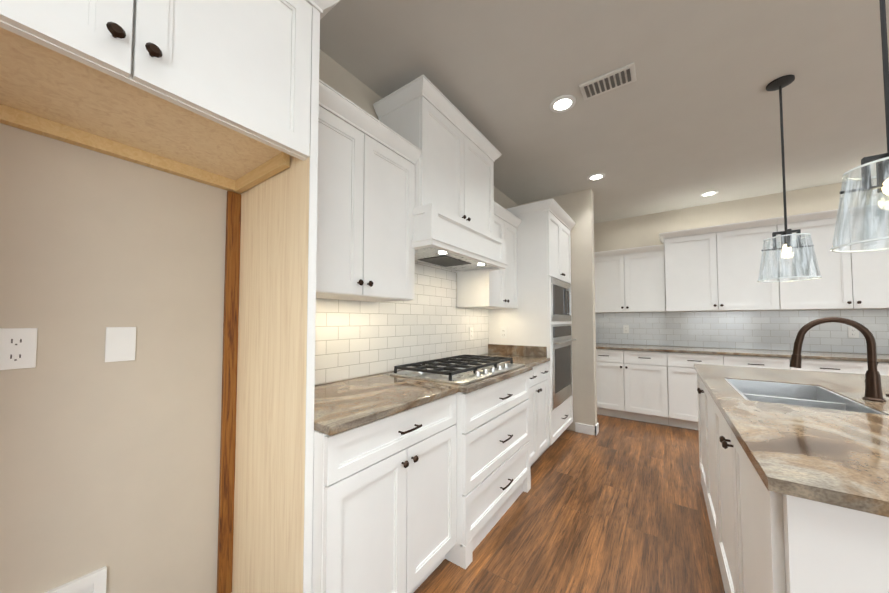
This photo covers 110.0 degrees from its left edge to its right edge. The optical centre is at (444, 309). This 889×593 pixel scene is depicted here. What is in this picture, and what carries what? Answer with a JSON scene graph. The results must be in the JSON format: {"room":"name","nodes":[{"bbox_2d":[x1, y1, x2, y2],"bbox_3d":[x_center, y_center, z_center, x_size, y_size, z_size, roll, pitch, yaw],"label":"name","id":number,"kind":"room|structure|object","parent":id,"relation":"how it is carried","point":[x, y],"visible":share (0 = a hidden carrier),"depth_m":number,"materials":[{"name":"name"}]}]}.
{"room":"kitchen","nodes":[
{"label":"kitchen","id":0,"kind":"room"},
{"bbox_2d":[0,50,517,592],"bbox_3d":[-0.362,-0.042,2.215,0.120,2.740,7.390,-1,-3,35],"label":"wall","id":1,"kind":"structure","parent":0,"point":[112,468],"depth_m":1.04,"materials":[{"name":"beige paint"}]},
{"bbox_2d":[0,328,37,369],"bbox_3d":[-1.221,0.111,0.887,0.008,0.116,0.072,-1,-3,35],"label":"outlet","id":2,"kind":"object","parent":1,"relation":"attached to","point":[18,348],"visible":1,"depth_m":0.89,"materials":[{"name":"white plastic"}]},
{"bbox_2d":[45,566,106,592],"bbox_3d":[-1.161,0.933,0.937,0.026,0.190,0.190,-1,-3,35],"label":"outlet box","id":3,"kind":"object","parent":1,"relation":"attached to","point":[94,581],"visible":1,"depth_m":0.98,"materials":[{"name":"white plastic"}]},
{"bbox_2d":[105,327,135,361],"bbox_3d":[-1.101,0.117,1.059,0.006,0.116,0.072,-1,-3,35],"label":"wall plate","id":4,"kind":"object","parent":1,"relation":"attached to","point":[120,343],"visible":1,"depth_m":1.05,"materials":[{"name":"white plastic"}]},
{"bbox_2d":[316,82,419,301],"bbox_3d":[-0.522,-0.499,1.606,0.318,0.870,0.762,-1,-3,35],"label":"upper cabinet","id":5,"kind":"object","parent":1,"relation":"attached to","point":[405,181],"depth_m":1.51,"materials":[{"name":"white paint"}]},
{"bbox_2d":[315,261,488,384],"bbox_3d":[-0.202,-0.024,2.326,0.008,0.888,2.278,-1,-3,35],"label":"backsplash","id":6,"kind":"structure","parent":1,"relation":"attached to","point":[356,339],"depth_m":2.15,"materials":[{"name":"tile"}]},
{"bbox_2d":[469,327,472,339],"bbox_3d":[0.255,0.224,2.945,0.008,0.116,0.072,-1,-3,35],"label":"outlet","id":7,"kind":"object","parent":6,"relation":"attached to","point":[470,333],"visible":1,"depth_m":2.93,"materials":[{"name":"white plastic"}]},
{"bbox_2d":[376,75,507,269],"bbox_3d":[0.028,-0.847,2.267,0.464,0.928,0.946,-1,-3,35],"label":"upper cabinet","id":8,"kind":"object","parent":1,"relation":"attached to","point":[460,225],"depth_m":2.02,"materials":[{"name":"white paint"}]},
{"bbox_2d":[411,203,507,272],"bbox_3d":[0.031,-0.458,2.251,0.473,0.234,1.006,-1,-3,35],"label":"range hood","id":9,"kind":"object","parent":8,"relation":"attached to","point":[439,237],"depth_m":2.01,"materials":[{"name":"white paint"}]},
{"bbox_2d":[456,214,519,308],"bbox_3d":[0.416,-0.452,2.925,0.318,0.870,0.612,-1,-3,35],"label":"upper cabinet","id":10,"kind":"object","parent":1,"relation":"attached to","point":[485,287],"depth_m":2.73,"materials":[{"name":"white paint"}]},
{"bbox_2d":[518,189,596,430],"bbox_3d":[1.338,0.013,3.760,0.860,2.740,0.140,-1,-3,35],"label":"wall","id":11,"kind":"structure","parent":0,"point":[577,207],"depth_m":3.52,"materials":[{"name":"beige paint"}]},
{"bbox_2d":[575,423,598,435],"bbox_3d":[1.806,1.216,0.627,5.199,0.112,7.150,-1,-3,35],"label":"baseboard","id":12,"kind":"structure","parent":11,"relation":"attached to","point":[586,429],"depth_m":3.45,"materials":[{"name":"white paint"}]},
{"bbox_2d":[414,414,724,592],"bbox_3d":[1.806,1.312,0.624,5.440,0.080,7.390,-1,-3,35],"label":"floor","id":13,"kind":"structure","parent":0,"point":[615,505],"depth_m":1.89,"materials":[{"name":"brown wood"}]},
{"bbox_2d":[0,0,340,592],"bbox_3d":[-0.890,0.074,0.837,0.604,2.410,0.990,-1,-3,35],"label":"enclosure","id":14,"kind":"object","parent":13,"relation":"on","point":[222,94],"visible":1,"depth_m":1.03,"materials":[{"name":"paint"}]},
{"bbox_2d":[311,396,450,592],"bbox_3d":[-0.408,0.862,1.476,0.617,0.880,0.763,-1,-3,35],"label":"base cabinet","id":15,"kind":"object","parent":13,"relation":"on","point":[422,472],"depth_m":1.20,"materials":[{"name":"white paint"}]},
{"bbox_2d":[314,352,549,435],"bbox_3d":[0.067,0.429,2.100,0.687,0.029,2.308,-1,-3,35],"label":"countertop","id":16,"kind":"structure","parent":15,"relation":"on","point":[342,406],"depth_m":1.59,"materials":[{"name":"brown stone"}]},
{"bbox_2d":[390,354,524,384],"bbox_3d":[0.132,0.388,2.148,0.545,0.056,0.880,-1,-3,35],"label":"gas cooktop","id":17,"kind":"object","parent":16,"relation":"in","point":[466,370],"depth_m":1.95,"materials":[{"name":"silver metal"}]},
{"bbox_2d":[445,371,534,569],"bbox_3d":[0.103,0.886,2.152,0.667,0.880,1.048,-1,-3,35],"label":"base cabinet","id":18,"kind":"object","parent":13,"relation":"on","point":[493,428],"depth_m":1.79,"materials":[{"name":"white paint"}]},
{"bbox_2d":[489,198,575,454],"bbox_3d":[0.965,0.184,3.363,0.699,2.370,0.887,-1,-3,35],"label":"tall cabinet","id":19,"kind":"object","parent":13,"relation":"on","point":[541,315],"visible":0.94,"depth_m":3.04,"materials":[{"name":"white paint"}]},
{"bbox_2d":[500,327,506,338],"bbox_3d":[0.598,0.231,3.142,0.072,0.116,0.008,-1,-3,35],"label":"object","id":20,"kind":"object","parent":19,"relation":"attached to","point":[503,332],"visible":1,"depth_m":3.14,"materials":[{"name":"white plastic"}]},
{"bbox_2d":[488,344,546,355],"bbox_3d":[0.700,0.398,3.054,0.598,0.100,0.024,-1,-3,35],"label":"backsplash","id":21,"kind":"structure","parent":19,"relation":"attached to","point":[500,350],"depth_m":3.04,"materials":[{"name":"brown stone"}]},
{"bbox_2d":[551,277,570,320],"bbox_3d":[1.228,-0.092,3.221,0.068,0.417,0.726,-1,-3,35],"label":"microwave","id":22,"kind":"object","parent":19,"relation":"in","point":[560,288],"depth_m":3.16,"materials":[{"name":"silver metal"}]},
{"bbox_2d":[551,324,575,408],"bbox_3d":[1.234,0.545,3.195,0.081,0.787,0.726,-1,-3,35],"label":"wall oven","id":23,"kind":"object","parent":19,"relation":"in","point":[561,334],"depth_m":3.13,"materials":[{"name":"silver metal"}]},
{"bbox_2d":[535,360,549,460],"bbox_3d":[0.530,0.909,2.795,0.617,0.880,0.612,-1,-3,35],"label":"base cabinet","id":24,"kind":"object","parent":13,"relation":"on","point":[541,370],"depth_m":2.73,"materials":[{"name":"white paint"}]},
{"bbox_2d":[596,351,675,426],"bbox_3d":[2.475,0.959,4.168,0.956,0.880,0.617,-1,-3,35],"label":"base cabinet","id":25,"kind":"object","parent":13,"relation":"on","point":[634,382],"depth_m":3.86,"materials":[{"name":"white paint"}]},
{"bbox_2d":[596,343,888,362],"bbox_3d":[3.577,0.475,3.389,3.678,0.029,0.637,-1,-3,35],"label":"countertop","id":26,"kind":"structure","parent":25,"relation":"on","point":[852,357],"depth_m":3.41,"materials":[{"name":"brown stone"}]},
{"bbox_2d":[676,351,799,429],"bbox_3d":[3.224,0.939,3.636,1.118,0.880,0.617,-1,-3,35],"label":"base cabinet","id":27,"kind":"object","parent":13,"relation":"on","point":[686,375],"depth_m":3.55,"materials":[{"name":"white paint"}]},
{"bbox_2d":[695,369,888,592],"bbox_3d":[1.691,0.857,1.311,0.888,0.879,2.164,-1,-3,35],"label":"kitchen island","id":28,"kind":"object","parent":13,"relation":"on","point":[764,542],"depth_m":0.72,"materials":[{"name":"white paint"}]},
{"bbox_2d":[702,377,888,412],"bbox_3d":[1.873,0.401,1.321,1.160,0.029,0.650,-1,-3,35],"label":"island countertop","id":29,"kind":"structure","parent":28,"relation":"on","point":[718,386],"depth_m":1.52,"materials":[{"name":"beige stone"}]},
{"bbox_2d":[726,377,881,412],"bbox_3d":[1.636,0.504,1.486,0.377,0.216,0.648,-1,-3,35],"label":"sink","id":30,"kind":"object","parent":29,"relation":"in","point":[786,392],"depth_m":1.64,"materials":[{"name":"silver metal"}]},
{"bbox_2d":[789,317,888,400],"bbox_3d":[1.759,0.211,1.410,0.280,0.358,0.091,-1,-3,35],"label":"faucet","id":31,"kind":"object","parent":29,"relation":"on","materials":[{"name":"brown metal"}]},
{"bbox_2d":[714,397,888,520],"bbox_3d":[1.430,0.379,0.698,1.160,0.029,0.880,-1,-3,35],"label":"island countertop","id":32,"kind":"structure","parent":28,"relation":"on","point":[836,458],"depth_m":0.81,"materials":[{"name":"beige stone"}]},
{"bbox_2d":[800,359,888,375],"bbox_3d":[4.039,0.919,3.057,1.118,0.880,0.617,-1,-3,35],"label":"base cabinet","id":33,"kind":"object","parent":13,"relation":"on","point":[824,365],"depth_m":2.93,"materials":[{"name":"white paint"}]},
{"bbox_2d":[320,0,888,222],"bbox_3d":[1.806,-1.516,0.726,5.440,0.100,7.390,-1,-3,35],"label":"ceiling","id":34,"kind":"structure","parent":0,"point":[688,116],"depth_m":1.96,"materials":[{"name":"paint"}]},
{"bbox_2d":[550,95,575,112],"bbox_3d":[0.810,-1.410,2.136,0.170,0.009,0.170,-1,-3,35],"label":"recessed light","id":35,"kind":"object","parent":34,"relation":"in","point":[562,103],"visible":1,"depth_m":2.13,"materials":[{"name":"white paint"}]},
{"bbox_2d":[587,173,604,180],"bbox_3d":[1.567,-1.371,3.217,0.170,0.009,0.170,-1,-3,35],"label":"recessed light","id":36,"kind":"object","parent":34,"relation":"in","point":[595,176],"visible":1,"depth_m":3.21,"materials":[{"name":"white paint"}]},
{"bbox_2d":[579,62,635,100],"bbox_3d":[1.016,-1.414,1.941,0.300,0.015,0.160,-1,-3,35],"label":"ceiling vent","id":37,"kind":"object","parent":34,"relation":"in","point":[612,80],"visible":1,"depth_m":1.93,"materials":[{"name":"white metal"}]},
{"bbox_2d":[700,190,718,196],"bbox_3d":[3.095,-1.356,3.640,0.170,0.009,0.170,-1,-3,35],"label":"recessed light","id":38,"kind":"object","parent":34,"relation":"in","point":[708,193],"visible":1,"depth_m":3.63,"materials":[{"name":"white paint"}]},
{"bbox_2d":[757,75,821,281],"bbox_3d":[2.098,-0.802,1.923,0.264,1.239,0.264,-1,-3,35],"label":"pendant light","id":39,"kind":"object","parent":34,"relation":"hanging from","point":[789,242],"visible":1,"depth_m":1.91,"materials":[{"name":"clear glass"}]},
{"bbox_2d":[830,0,888,252],"bbox_3d":[1.466,-0.834,1.035,0.264,1.239,0.264,-1,-3,35],"label":"pendant light","id":40,"kind":"object","parent":34,"relation":"hanging from","point":[849,188],"visible":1,"depth_m":1.05,"materials":[{"name":"clear glass"}]},
{"bbox_2d":[594,178,888,413],"bbox_3d":[3.912,0.009,3.636,5.200,2.740,0.120,-1,-3,35],"label":"wall","id":41,"kind":"structure","parent":0,"point":[637,231],"depth_m":3.95,"materials":[{"name":"beige paint"}]},
{"bbox_2d":[594,245,665,312],"bbox_3d":[2.532,-0.391,4.348,0.896,0.850,0.318,-1,-3,35],"label":"upper cabinet","id":42,"kind":"object","parent":41,"relation":"attached to","point":[626,280],"depth_m":4.20,"materials":[{"name":"white paint"}]},
{"bbox_2d":[658,216,789,311],"bbox_3d":[3.297,-0.481,3.789,1.118,0.990,0.348,-1,-3,35],"label":"upper cabinet","id":43,"kind":"object","parent":41,"relation":"attached to","point":[714,268],"depth_m":3.63,"materials":[{"name":"white paint"}]},
{"bbox_2d":[595,309,888,353],"bbox_3d":[3.771,0.239,3.647,3.652,0.457,0.008,-1,-3,35],"label":"backsplash","id":44,"kind":"structure","parent":41,"relation":"attached to","point":[769,330],"depth_m":3.75,"materials":[{"name":"tile"}]},
{"bbox_2d":[623,325,628,332],"bbox_3d":[2.605,0.279,4.464,0.072,0.116,0.008,-1,-3,35],"label":"electrical outlet","id":45,"kind":"object","parent":44,"relation":"attached to","point":[625,328],"visible":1,"depth_m":4.46,"materials":[{"name":"white plastic"}]},
{"bbox_2d":[848,327,858,337],"bbox_3d":[4.292,0.236,3.265,0.072,0.116,0.008,-1,-3,35],"label":"electrical outlet","id":46,"kind":"object","parent":44,"relation":"attached to","point":[853,332],"visible":0.88,"depth_m":3.27,"materials":[{"name":"white plastic"}]},
{"bbox_2d":[787,203,888,309],"bbox_3d":[4.112,-0.502,3.210,1.118,0.990,0.348,-1,-3,35],"label":"upper cabinet","id":47,"kind":"object","parent":41,"relation":"attached to","point":[852,280],"depth_m":3.11,"materials":[{"name":"white paint"}]}
]}

